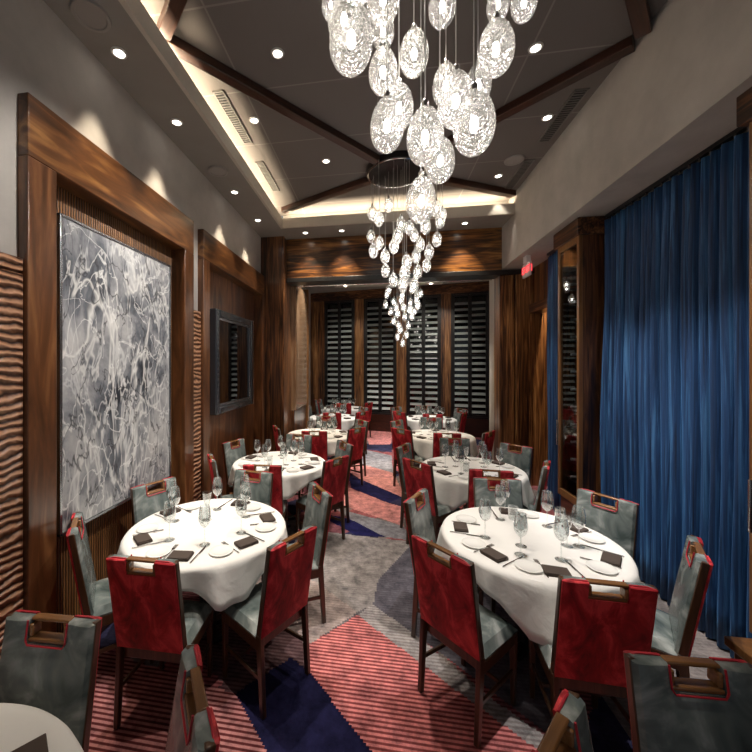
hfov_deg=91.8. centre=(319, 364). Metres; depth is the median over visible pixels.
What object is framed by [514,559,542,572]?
bread plate
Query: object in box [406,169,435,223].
pendant lamp
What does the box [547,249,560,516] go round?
curtain
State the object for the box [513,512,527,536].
bowl
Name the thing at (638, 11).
ceiling beam
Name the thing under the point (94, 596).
dining chair
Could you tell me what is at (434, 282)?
trim
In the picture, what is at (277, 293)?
column
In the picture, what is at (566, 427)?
shelf
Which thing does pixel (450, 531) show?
knife
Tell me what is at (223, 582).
tablecloth
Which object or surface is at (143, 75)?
ceiling
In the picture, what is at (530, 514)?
bread plate
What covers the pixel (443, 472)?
napkin
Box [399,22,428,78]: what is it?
pendant lamp
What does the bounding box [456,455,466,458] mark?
napkin
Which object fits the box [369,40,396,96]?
pendant lamp
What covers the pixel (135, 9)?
trim
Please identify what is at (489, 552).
napkin
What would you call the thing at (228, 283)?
wall paneling
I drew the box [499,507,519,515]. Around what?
napkin
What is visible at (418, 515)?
dining chair
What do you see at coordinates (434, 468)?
bread plate
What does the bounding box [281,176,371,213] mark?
ceiling beam
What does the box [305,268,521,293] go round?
ceiling
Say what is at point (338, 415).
dining chair
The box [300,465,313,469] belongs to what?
napkin
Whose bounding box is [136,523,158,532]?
bread plate
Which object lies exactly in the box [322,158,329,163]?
recessed light
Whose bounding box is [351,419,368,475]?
dining chair
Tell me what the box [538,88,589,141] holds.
ceiling vent
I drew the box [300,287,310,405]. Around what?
wall
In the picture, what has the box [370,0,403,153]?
pendant lamp
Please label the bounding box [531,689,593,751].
dining chair
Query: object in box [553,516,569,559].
wine glass
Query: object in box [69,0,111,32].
ceiling speaker
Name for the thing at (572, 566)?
knife
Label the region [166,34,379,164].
ceiling beam
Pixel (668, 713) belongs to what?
dining chair
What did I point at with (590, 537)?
bread plate
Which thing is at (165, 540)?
knife
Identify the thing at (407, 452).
dining chair
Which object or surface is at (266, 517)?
napkin
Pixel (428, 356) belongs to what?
shutter
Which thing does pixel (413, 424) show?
tablecloth
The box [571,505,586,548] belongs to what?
wine glass
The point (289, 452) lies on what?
napkin
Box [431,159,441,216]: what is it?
pendant lamp
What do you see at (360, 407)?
dining chair
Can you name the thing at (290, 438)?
dining chair
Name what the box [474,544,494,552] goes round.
fork
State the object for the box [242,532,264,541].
knife
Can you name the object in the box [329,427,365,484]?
dining chair
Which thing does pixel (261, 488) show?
dining chair
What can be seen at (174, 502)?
bowl
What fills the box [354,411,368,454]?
dining chair
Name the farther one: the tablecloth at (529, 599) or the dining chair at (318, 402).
the dining chair at (318, 402)
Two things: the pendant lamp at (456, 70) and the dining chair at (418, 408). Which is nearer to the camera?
the pendant lamp at (456, 70)
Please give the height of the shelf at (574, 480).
0.012 m
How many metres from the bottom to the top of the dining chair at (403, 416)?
0.958 m
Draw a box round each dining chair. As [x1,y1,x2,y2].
[0,609,101,751]
[66,511,153,663]
[106,554,212,729]
[130,477,199,598]
[165,644,219,751]
[207,453,232,498]
[221,524,316,719]
[222,438,245,494]
[233,469,273,505]
[243,464,287,529]
[261,481,332,623]
[273,425,283,450]
[285,433,311,513]
[296,455,348,539]
[301,431,327,492]
[308,440,353,522]
[309,406,315,427]
[314,399,322,413]
[316,416,335,458]
[317,401,321,413]
[323,412,340,429]
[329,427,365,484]
[330,404,345,413]
[336,403,350,414]
[350,406,368,428]
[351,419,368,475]
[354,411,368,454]
[363,402,372,436]
[390,406,411,448]
[390,419,417,474]
[391,427,424,485]
[393,411,407,429]
[395,442,442,527]
[402,457,459,544]
[403,488,483,637]
[411,533,517,748]
[415,405,431,414]
[420,417,441,429]
[423,414,442,429]
[432,433,460,457]
[439,437,470,456]
[445,408,467,432]
[457,412,466,432]
[463,468,513,508]
[473,477,522,612]
[478,430,494,459]
[499,442,532,484]
[523,460,550,511]
[528,575,658,723]
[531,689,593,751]
[574,488,638,561]
[598,535,712,697]
[623,650,751,751]
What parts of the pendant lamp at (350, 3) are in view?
bulb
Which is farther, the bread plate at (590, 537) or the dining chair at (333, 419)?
the dining chair at (333, 419)
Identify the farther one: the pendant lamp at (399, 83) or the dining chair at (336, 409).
the dining chair at (336, 409)
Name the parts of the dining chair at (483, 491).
leg, leg, handle, backrest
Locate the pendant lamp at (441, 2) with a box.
[428,0,454,30]
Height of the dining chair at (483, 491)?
0.958 m
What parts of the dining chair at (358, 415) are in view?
backrest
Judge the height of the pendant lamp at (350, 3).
1.562 m
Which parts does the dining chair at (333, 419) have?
backrest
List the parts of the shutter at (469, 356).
frame, frame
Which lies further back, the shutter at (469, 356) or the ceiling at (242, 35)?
the shutter at (469, 356)
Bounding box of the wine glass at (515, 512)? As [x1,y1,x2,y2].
[513,512,527,554]
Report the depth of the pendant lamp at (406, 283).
8.30 m
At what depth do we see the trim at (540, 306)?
5.49 m
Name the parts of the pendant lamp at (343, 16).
bulb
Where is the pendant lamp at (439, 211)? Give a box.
[435,211,444,228]
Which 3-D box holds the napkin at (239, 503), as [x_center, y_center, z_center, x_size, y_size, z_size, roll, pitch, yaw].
[-0.686,1.188,3.094,0.140,0.021,0.096,0,0,11]
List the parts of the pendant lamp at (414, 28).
bulb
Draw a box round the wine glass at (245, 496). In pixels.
[235,496,246,531]
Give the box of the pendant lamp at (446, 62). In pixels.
[432,57,459,107]
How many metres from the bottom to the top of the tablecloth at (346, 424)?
0.242 m
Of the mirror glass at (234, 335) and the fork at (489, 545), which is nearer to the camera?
the fork at (489, 545)
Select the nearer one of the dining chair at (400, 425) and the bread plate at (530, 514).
the bread plate at (530, 514)
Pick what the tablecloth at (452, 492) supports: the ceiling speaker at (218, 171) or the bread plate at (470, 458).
the bread plate at (470, 458)
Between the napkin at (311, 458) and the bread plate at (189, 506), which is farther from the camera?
the napkin at (311, 458)
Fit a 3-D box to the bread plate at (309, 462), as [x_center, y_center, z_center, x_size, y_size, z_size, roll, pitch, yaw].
[-0.075,1.193,4.401,0.152,0.012,0.152,0,0,9]
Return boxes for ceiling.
[43,0,513,239]
[140,0,667,215]
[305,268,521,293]
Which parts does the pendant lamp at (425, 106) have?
cord, bulb, glass globe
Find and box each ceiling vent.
[212,90,252,143]
[255,161,279,191]
[505,159,535,188]
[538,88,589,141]
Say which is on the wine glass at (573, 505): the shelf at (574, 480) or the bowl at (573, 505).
the bowl at (573, 505)
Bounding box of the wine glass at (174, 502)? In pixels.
[163,502,175,539]
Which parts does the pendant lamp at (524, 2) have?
bulb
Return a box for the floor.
[88,431,733,751]
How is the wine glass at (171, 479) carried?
on the tablecloth at (223, 582)
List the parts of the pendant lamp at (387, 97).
glass globe, cord, bulb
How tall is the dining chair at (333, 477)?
0.958 m
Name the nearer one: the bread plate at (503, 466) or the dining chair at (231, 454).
the bread plate at (503, 466)
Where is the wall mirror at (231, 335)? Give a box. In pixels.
[210,308,252,414]
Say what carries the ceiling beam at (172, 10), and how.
attached to the ceiling at (242, 35)
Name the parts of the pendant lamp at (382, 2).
bulb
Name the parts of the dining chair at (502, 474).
leg, handle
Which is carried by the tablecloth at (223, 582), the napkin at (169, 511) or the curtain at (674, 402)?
the napkin at (169, 511)
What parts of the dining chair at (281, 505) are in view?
handle, backrest, leg, seat, leg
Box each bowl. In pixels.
[163,502,175,522]
[198,505,210,527]
[235,496,246,516]
[478,499,491,520]
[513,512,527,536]
[541,490,553,510]
[553,516,569,541]
[571,505,586,528]
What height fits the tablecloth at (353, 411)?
0.242 m
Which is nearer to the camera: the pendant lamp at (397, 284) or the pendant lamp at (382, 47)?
the pendant lamp at (382, 47)
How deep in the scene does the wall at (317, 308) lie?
10.48 m
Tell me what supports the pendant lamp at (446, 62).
hanging from the ceiling at (242, 35)
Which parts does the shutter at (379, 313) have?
frame, frame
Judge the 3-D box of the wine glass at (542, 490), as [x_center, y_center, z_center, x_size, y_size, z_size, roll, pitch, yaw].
[1.685,1.068,2.671,0.084,0.262,0.084,0,0,9]
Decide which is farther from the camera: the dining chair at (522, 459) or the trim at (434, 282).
the trim at (434, 282)
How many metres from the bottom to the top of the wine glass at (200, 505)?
0.262 m
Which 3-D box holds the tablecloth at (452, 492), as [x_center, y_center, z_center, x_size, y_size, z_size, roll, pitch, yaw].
[1.768,1.356,4.190,1.200,0.312,1.210,0,0,-10]
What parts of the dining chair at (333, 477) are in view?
leg, seat, seat frame, leg, backrest, handle, leg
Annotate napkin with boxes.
[11,733,47,751]
[133,532,152,545]
[159,507,180,516]
[166,550,193,561]
[230,500,249,506]
[234,536,258,548]
[245,455,256,458]
[259,512,275,521]
[287,451,299,454]
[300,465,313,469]
[310,457,318,460]
[427,461,435,465]
[437,470,451,474]
[453,521,468,532]
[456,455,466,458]
[480,547,508,562]
[490,460,504,464]
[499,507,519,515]
[541,564,571,577]
[561,522,588,532]
[600,551,621,566]
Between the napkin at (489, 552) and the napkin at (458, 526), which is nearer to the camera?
the napkin at (489, 552)
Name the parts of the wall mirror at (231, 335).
trim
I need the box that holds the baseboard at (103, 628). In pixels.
[101,492,232,632]
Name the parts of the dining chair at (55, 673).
handle, leg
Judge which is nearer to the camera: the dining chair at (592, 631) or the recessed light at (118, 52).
the dining chair at (592, 631)
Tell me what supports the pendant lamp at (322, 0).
hanging from the ceiling at (242, 35)
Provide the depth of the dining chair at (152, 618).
1.88 m
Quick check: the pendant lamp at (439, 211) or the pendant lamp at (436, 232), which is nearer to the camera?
the pendant lamp at (439, 211)
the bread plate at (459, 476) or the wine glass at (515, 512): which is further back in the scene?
the bread plate at (459, 476)
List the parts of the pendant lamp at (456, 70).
cord, bulb, glass globe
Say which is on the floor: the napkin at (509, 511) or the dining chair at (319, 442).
the dining chair at (319, 442)
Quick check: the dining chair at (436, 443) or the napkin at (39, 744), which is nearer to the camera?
the napkin at (39, 744)
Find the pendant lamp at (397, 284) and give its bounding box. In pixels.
[396,284,399,317]
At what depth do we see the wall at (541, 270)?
5.53 m
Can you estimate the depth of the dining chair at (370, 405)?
9.66 m
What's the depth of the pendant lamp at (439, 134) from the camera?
1.67 m
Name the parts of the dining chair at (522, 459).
handle, leg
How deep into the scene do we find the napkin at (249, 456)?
4.63 m
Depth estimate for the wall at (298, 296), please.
7.02 m
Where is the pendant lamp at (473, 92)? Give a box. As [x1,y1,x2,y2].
[453,0,495,156]
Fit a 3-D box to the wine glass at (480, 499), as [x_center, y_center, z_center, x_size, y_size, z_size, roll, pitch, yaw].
[1.147,1.068,2.502,0.084,0.262,0.084,0,0,9]
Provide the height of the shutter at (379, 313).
3.340 m
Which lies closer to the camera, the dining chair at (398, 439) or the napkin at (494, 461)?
the napkin at (494, 461)
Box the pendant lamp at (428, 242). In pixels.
[424,242,433,259]
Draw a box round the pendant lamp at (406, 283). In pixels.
[404,283,408,337]
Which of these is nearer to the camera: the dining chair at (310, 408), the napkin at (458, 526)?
the napkin at (458, 526)
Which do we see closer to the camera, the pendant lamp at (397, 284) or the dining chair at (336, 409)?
the pendant lamp at (397, 284)
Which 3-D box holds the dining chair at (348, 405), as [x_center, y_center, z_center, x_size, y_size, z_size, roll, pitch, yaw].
[0.641,1.472,9.590,0.398,0.958,0.482,0,0,6]
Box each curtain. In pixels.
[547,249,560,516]
[600,126,751,657]
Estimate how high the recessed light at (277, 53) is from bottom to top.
0.009 m
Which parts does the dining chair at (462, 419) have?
leg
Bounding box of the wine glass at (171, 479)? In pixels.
[165,479,176,501]
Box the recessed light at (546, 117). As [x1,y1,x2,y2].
[541,114,553,120]
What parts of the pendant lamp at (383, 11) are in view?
bulb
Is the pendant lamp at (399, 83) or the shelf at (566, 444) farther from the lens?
the shelf at (566, 444)
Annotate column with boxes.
[261,236,290,451]
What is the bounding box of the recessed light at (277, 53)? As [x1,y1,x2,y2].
[271,47,283,58]
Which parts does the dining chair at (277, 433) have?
backrest, leg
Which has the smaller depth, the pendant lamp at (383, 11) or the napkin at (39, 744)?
the napkin at (39, 744)
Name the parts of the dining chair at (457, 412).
backrest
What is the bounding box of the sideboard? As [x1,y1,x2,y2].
[724,636,751,663]
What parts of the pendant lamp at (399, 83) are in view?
bulb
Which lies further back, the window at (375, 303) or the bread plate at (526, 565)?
the window at (375, 303)
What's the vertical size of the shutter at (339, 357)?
3.340 m
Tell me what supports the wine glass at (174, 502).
on the tablecloth at (223, 582)
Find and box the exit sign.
[522,255,531,278]
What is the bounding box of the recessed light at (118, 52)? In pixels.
[110,46,127,59]
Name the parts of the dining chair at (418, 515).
leg, backrest, handle, backrest, leg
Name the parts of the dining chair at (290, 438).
backrest, handle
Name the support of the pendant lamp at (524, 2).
hanging from the ceiling at (242, 35)
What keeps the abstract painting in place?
attached to the wall paneling at (60, 169)
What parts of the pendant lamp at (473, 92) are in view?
cord, bulb, glass globe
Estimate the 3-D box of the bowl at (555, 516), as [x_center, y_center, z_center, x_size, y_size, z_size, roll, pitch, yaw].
[1.483,1.010,2.213,0.084,0.146,0.084,0,0,9]
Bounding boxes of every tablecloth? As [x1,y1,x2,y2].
[0,703,83,751]
[117,498,287,611]
[228,451,324,499]
[284,428,346,455]
[309,414,354,430]
[322,406,358,414]
[407,415,457,430]
[412,429,478,459]
[419,456,534,510]
[434,506,640,645]
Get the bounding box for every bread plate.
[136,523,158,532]
[146,545,171,557]
[182,503,200,509]
[209,544,232,556]
[243,503,260,510]
[255,522,275,531]
[286,468,299,471]
[308,461,319,463]
[433,467,443,470]
[456,514,476,522]
[457,475,467,478]
[462,537,485,548]
[468,457,480,459]
[500,465,514,468]
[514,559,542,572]
[518,510,538,517]
[578,532,604,542]
[586,560,617,574]
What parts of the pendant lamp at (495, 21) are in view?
bulb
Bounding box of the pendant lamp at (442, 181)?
[438,181,446,217]
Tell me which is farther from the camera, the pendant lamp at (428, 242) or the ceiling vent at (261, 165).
the ceiling vent at (261, 165)
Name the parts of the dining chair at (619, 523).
handle, leg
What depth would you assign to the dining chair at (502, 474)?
3.43 m
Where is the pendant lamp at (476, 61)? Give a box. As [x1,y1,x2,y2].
[465,58,491,105]
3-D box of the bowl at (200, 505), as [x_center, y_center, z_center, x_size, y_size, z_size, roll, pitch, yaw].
[-0.768,1.010,2.399,0.084,0.146,0.084,0,0,9]
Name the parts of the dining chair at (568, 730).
backrest, handle, leg, backrest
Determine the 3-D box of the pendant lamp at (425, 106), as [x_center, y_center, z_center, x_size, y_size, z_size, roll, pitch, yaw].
[0.388,-1.604,1.330,0.133,1.731,0.133,0,0,-42]
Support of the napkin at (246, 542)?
on the tablecloth at (223, 582)
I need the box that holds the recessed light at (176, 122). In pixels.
[170,118,182,126]
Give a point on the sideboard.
(741, 647)
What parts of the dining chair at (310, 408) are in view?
backrest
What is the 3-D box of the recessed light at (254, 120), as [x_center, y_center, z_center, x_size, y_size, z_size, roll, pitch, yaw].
[-0.683,-2.545,3.746,0.110,0.009,0.110,0,0,9]
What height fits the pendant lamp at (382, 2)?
1.049 m
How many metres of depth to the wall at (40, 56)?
2.27 m
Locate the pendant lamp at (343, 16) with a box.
[328,0,359,47]
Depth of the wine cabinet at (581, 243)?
3.85 m
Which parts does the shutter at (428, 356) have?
frame, frame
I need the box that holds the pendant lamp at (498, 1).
[486,0,509,21]
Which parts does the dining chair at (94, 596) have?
backrest, handle, leg, backrest, seat, seat frame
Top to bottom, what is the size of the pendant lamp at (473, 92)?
1.770 m
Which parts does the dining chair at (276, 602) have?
leg, seat, seat frame, leg, backrest, backrest, handle, leg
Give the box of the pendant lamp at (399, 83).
[385,76,413,131]
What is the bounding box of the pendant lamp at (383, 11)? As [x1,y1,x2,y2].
[372,7,393,50]
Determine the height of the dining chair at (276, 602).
0.958 m
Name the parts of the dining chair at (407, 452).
leg, handle, backrest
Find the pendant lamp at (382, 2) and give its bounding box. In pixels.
[367,0,398,28]
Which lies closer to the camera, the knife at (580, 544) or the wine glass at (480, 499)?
the knife at (580, 544)
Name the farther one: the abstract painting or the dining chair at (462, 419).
the dining chair at (462, 419)
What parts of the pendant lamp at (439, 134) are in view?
bulb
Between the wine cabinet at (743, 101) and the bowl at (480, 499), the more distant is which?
the bowl at (480, 499)
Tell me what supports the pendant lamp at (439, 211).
hanging from the ceiling at (242, 35)
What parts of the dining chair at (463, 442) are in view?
handle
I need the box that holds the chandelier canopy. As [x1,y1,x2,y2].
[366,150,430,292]
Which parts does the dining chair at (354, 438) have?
seat frame, backrest, leg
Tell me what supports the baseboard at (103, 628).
attached to the wall at (40, 56)
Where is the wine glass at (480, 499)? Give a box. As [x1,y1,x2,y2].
[478,499,491,539]
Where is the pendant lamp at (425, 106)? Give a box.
[407,0,443,166]
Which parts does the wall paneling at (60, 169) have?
reeded panel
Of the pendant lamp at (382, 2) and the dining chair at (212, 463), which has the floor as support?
the dining chair at (212, 463)
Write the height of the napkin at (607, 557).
0.021 m
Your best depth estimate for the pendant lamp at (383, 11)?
2.09 m
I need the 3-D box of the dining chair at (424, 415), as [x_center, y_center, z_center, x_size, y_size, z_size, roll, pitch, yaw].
[2.342,1.472,7.533,0.398,0.958,0.482,0,0,13]
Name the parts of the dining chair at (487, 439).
leg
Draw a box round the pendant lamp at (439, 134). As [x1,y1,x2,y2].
[425,130,454,183]
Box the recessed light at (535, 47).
[528,42,543,53]
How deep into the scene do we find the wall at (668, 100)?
2.94 m
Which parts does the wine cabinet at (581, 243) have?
door handle, panel, panel, door, crown, panel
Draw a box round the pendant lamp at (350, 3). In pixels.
[329,0,372,77]
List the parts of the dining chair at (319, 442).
handle, backrest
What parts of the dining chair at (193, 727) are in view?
handle, backrest, leg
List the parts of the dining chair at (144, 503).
leg, handle, backrest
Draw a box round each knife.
[132,540,167,548]
[189,545,205,563]
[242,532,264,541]
[450,531,483,536]
[502,556,522,567]
[565,560,584,577]
[580,544,623,556]
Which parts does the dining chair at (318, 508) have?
seat, seat frame, backrest, handle, backrest, leg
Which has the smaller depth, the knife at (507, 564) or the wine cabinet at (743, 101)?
the wine cabinet at (743, 101)
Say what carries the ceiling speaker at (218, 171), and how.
attached to the ceiling at (143, 75)
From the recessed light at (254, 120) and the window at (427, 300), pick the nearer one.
the recessed light at (254, 120)
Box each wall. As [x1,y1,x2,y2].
[0,0,260,656]
[287,227,547,485]
[291,286,306,431]
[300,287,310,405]
[311,281,488,437]
[489,0,751,460]
[514,274,531,485]
[534,259,547,302]
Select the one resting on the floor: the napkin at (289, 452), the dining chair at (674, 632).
the dining chair at (674, 632)
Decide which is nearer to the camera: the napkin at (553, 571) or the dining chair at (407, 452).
the napkin at (553, 571)
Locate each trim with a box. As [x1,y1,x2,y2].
[118,0,514,228]
[286,269,534,285]
[303,289,308,428]
[334,282,442,287]
[529,298,546,312]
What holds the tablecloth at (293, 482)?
on the round table
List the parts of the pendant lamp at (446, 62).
bulb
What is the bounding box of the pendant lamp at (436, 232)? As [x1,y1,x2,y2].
[432,230,441,246]
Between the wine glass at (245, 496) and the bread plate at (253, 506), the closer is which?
the wine glass at (245, 496)
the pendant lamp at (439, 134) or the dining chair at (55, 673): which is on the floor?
the dining chair at (55, 673)
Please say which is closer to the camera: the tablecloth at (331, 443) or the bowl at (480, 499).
the bowl at (480, 499)
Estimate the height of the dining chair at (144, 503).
0.958 m
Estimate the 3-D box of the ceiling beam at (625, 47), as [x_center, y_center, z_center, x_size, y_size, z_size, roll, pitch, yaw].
[1.833,-2.510,3.581,0.100,0.080,1.977,0,0,-38]
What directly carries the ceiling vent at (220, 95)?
in the ceiling at (242, 35)
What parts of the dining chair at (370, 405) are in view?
backrest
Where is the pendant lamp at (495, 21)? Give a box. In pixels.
[477,0,514,78]
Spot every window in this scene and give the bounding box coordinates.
[324,299,354,406]
[364,297,396,414]
[406,294,440,415]
[451,291,488,419]
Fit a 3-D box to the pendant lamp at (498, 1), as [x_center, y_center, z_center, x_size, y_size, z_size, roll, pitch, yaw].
[1.088,-2.286,2.200,0.129,0.368,0.129,0,0,-43]
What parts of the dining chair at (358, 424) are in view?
backrest, leg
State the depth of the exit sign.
5.14 m
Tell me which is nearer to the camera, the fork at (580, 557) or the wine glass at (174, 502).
the fork at (580, 557)
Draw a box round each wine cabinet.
[553,216,611,521]
[736,86,751,632]
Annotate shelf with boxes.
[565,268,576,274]
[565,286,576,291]
[565,426,576,429]
[565,443,576,447]
[565,459,576,465]
[565,476,576,483]
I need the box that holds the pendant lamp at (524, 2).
[511,0,537,23]
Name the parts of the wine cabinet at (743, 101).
crown, door handle, door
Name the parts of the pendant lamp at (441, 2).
bulb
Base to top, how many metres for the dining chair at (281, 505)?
0.958 m
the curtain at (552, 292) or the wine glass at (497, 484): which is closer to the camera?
the wine glass at (497, 484)
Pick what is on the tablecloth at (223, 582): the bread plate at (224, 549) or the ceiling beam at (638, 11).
the bread plate at (224, 549)
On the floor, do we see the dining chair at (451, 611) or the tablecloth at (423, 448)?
the dining chair at (451, 611)
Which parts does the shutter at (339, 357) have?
frame, frame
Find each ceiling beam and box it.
[157,0,187,40]
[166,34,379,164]
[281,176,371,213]
[418,35,634,161]
[424,172,515,197]
[624,0,651,39]
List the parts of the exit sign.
sign panel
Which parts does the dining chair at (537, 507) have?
seat, backrest, leg, backrest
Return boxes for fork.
[163,544,178,558]
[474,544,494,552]
[580,557,621,568]
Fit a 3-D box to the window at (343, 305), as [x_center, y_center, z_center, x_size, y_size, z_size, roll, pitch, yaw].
[0.618,-0.260,11.116,0.958,3.440,0.200,0,0,20]
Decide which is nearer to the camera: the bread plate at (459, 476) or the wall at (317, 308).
the bread plate at (459, 476)
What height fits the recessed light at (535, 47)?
0.009 m
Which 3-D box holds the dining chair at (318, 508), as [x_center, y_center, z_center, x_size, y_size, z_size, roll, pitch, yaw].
[-0.190,1.472,2.835,0.482,0.958,0.398,0,0,-23]
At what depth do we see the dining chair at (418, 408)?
8.79 m
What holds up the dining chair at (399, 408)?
on the floor
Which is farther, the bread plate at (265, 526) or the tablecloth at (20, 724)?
the bread plate at (265, 526)
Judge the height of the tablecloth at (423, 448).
0.312 m
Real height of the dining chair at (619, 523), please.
0.958 m
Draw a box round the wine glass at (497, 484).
[494,484,505,519]
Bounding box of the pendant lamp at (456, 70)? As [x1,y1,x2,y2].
[438,0,474,130]
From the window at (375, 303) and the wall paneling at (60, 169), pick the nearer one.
the wall paneling at (60, 169)
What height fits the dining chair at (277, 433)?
0.958 m
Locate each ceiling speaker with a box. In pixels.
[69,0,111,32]
[208,165,227,176]
[504,154,524,165]
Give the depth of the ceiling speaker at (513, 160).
4.46 m
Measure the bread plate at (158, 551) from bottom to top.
0.012 m
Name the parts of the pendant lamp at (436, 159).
cord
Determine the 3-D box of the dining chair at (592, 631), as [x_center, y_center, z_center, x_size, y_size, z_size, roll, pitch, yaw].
[1.362,1.472,1.867,0.398,0.958,0.482,0,0,11]
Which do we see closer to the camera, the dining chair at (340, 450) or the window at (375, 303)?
the dining chair at (340, 450)
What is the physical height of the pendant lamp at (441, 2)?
0.733 m
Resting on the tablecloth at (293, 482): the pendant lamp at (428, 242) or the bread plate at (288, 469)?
the bread plate at (288, 469)
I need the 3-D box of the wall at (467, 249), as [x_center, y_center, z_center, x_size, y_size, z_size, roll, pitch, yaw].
[1.899,-0.150,6.207,5.014,4.200,0.300,0,0,9]
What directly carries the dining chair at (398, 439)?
on the floor
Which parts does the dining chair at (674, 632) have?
seat, seat frame, backrest, leg, handle, backrest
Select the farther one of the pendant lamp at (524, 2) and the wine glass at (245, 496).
the wine glass at (245, 496)
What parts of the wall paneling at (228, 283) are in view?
panel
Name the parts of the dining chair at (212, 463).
backrest, backrest, leg, seat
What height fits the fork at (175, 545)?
0.004 m
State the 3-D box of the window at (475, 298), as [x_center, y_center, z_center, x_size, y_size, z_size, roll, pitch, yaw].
[4.110,-0.260,9.879,0.969,3.440,0.200,0,0,20]
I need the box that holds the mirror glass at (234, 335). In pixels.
[220,320,248,403]
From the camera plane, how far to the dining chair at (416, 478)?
3.69 m
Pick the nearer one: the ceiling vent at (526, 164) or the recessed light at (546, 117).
the recessed light at (546, 117)
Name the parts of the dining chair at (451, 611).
leg, handle, backrest, backrest, leg, seat frame, leg, seat, leg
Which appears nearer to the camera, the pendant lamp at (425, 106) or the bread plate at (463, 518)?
the pendant lamp at (425, 106)
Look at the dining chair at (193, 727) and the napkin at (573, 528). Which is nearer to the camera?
the dining chair at (193, 727)
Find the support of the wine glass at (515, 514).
on the tablecloth at (529, 599)
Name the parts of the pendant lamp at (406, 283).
cord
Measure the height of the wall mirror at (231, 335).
1.360 m
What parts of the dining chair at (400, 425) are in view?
backrest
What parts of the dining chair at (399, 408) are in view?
backrest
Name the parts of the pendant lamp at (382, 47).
bulb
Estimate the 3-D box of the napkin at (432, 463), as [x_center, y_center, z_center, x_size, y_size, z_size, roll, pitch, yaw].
[1.348,1.188,4.349,0.096,0.021,0.140,0,0,11]
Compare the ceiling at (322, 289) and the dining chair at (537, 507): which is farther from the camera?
the ceiling at (322, 289)
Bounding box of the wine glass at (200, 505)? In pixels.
[198,505,210,543]
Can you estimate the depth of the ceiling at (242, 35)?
3.18 m
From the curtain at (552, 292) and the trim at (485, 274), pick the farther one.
the trim at (485, 274)
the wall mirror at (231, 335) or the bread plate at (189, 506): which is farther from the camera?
the wall mirror at (231, 335)
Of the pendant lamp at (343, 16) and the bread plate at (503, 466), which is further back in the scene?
the bread plate at (503, 466)
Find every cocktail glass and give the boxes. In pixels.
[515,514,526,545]
[561,514,573,545]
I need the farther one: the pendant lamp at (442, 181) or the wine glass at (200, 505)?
the pendant lamp at (442, 181)
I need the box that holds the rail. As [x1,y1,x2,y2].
[297,279,491,286]
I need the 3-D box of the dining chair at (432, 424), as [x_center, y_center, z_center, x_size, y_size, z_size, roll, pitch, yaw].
[2.090,1.472,6.662,0.398,0.958,0.482,0,0,8]
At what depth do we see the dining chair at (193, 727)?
1.11 m
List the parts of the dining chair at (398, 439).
leg, handle, backrest, leg, seat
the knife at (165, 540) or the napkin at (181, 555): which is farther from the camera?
the knife at (165, 540)
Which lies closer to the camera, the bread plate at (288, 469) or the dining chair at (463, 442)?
the bread plate at (288, 469)
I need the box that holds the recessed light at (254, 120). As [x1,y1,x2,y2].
[249,116,259,123]
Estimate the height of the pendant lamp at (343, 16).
1.177 m
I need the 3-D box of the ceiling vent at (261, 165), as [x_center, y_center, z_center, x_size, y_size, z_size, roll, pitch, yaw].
[-0.701,-2.543,4.889,0.110,0.011,0.770,0,0,9]
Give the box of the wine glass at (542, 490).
[541,490,553,526]
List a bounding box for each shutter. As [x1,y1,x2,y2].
[326,301,352,406]
[366,299,394,412]
[408,296,438,413]
[453,293,486,416]
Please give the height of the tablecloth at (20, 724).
0.242 m
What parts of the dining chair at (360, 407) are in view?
backrest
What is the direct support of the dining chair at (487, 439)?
on the floor
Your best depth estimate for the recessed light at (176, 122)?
3.33 m
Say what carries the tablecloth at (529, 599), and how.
on the round table
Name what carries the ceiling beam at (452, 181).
attached to the ceiling at (242, 35)
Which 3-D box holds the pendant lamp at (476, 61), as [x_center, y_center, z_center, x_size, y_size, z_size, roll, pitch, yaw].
[0.856,-1.942,1.950,0.134,1.056,0.134,0,0,43]
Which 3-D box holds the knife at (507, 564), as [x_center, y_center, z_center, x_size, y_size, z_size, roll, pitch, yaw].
[1.177,1.195,2.191,0.225,0.006,0.015,0,0,-33]
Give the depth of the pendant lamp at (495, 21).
1.37 m
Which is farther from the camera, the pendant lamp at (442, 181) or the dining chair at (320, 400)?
the dining chair at (320, 400)
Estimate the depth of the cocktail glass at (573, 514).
2.39 m
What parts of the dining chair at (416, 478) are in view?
leg, handle, backrest, leg, seat frame, seat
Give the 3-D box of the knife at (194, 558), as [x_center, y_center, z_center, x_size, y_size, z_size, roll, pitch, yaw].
[-0.767,1.195,2.281,0.015,0.006,0.225,0,0,7]
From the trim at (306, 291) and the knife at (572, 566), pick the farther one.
the trim at (306, 291)
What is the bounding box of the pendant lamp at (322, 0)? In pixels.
[322,0,339,22]
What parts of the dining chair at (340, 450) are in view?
seat, backrest, handle, leg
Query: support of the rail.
attached to the wall at (467, 249)
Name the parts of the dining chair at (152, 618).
leg, handle, backrest, backrest, leg, seat frame, leg, seat, leg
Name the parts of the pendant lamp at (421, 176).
bulb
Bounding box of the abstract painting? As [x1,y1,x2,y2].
[57,212,170,536]
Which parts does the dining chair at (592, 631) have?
leg, seat, leg, seat frame, leg, backrest, handle, backrest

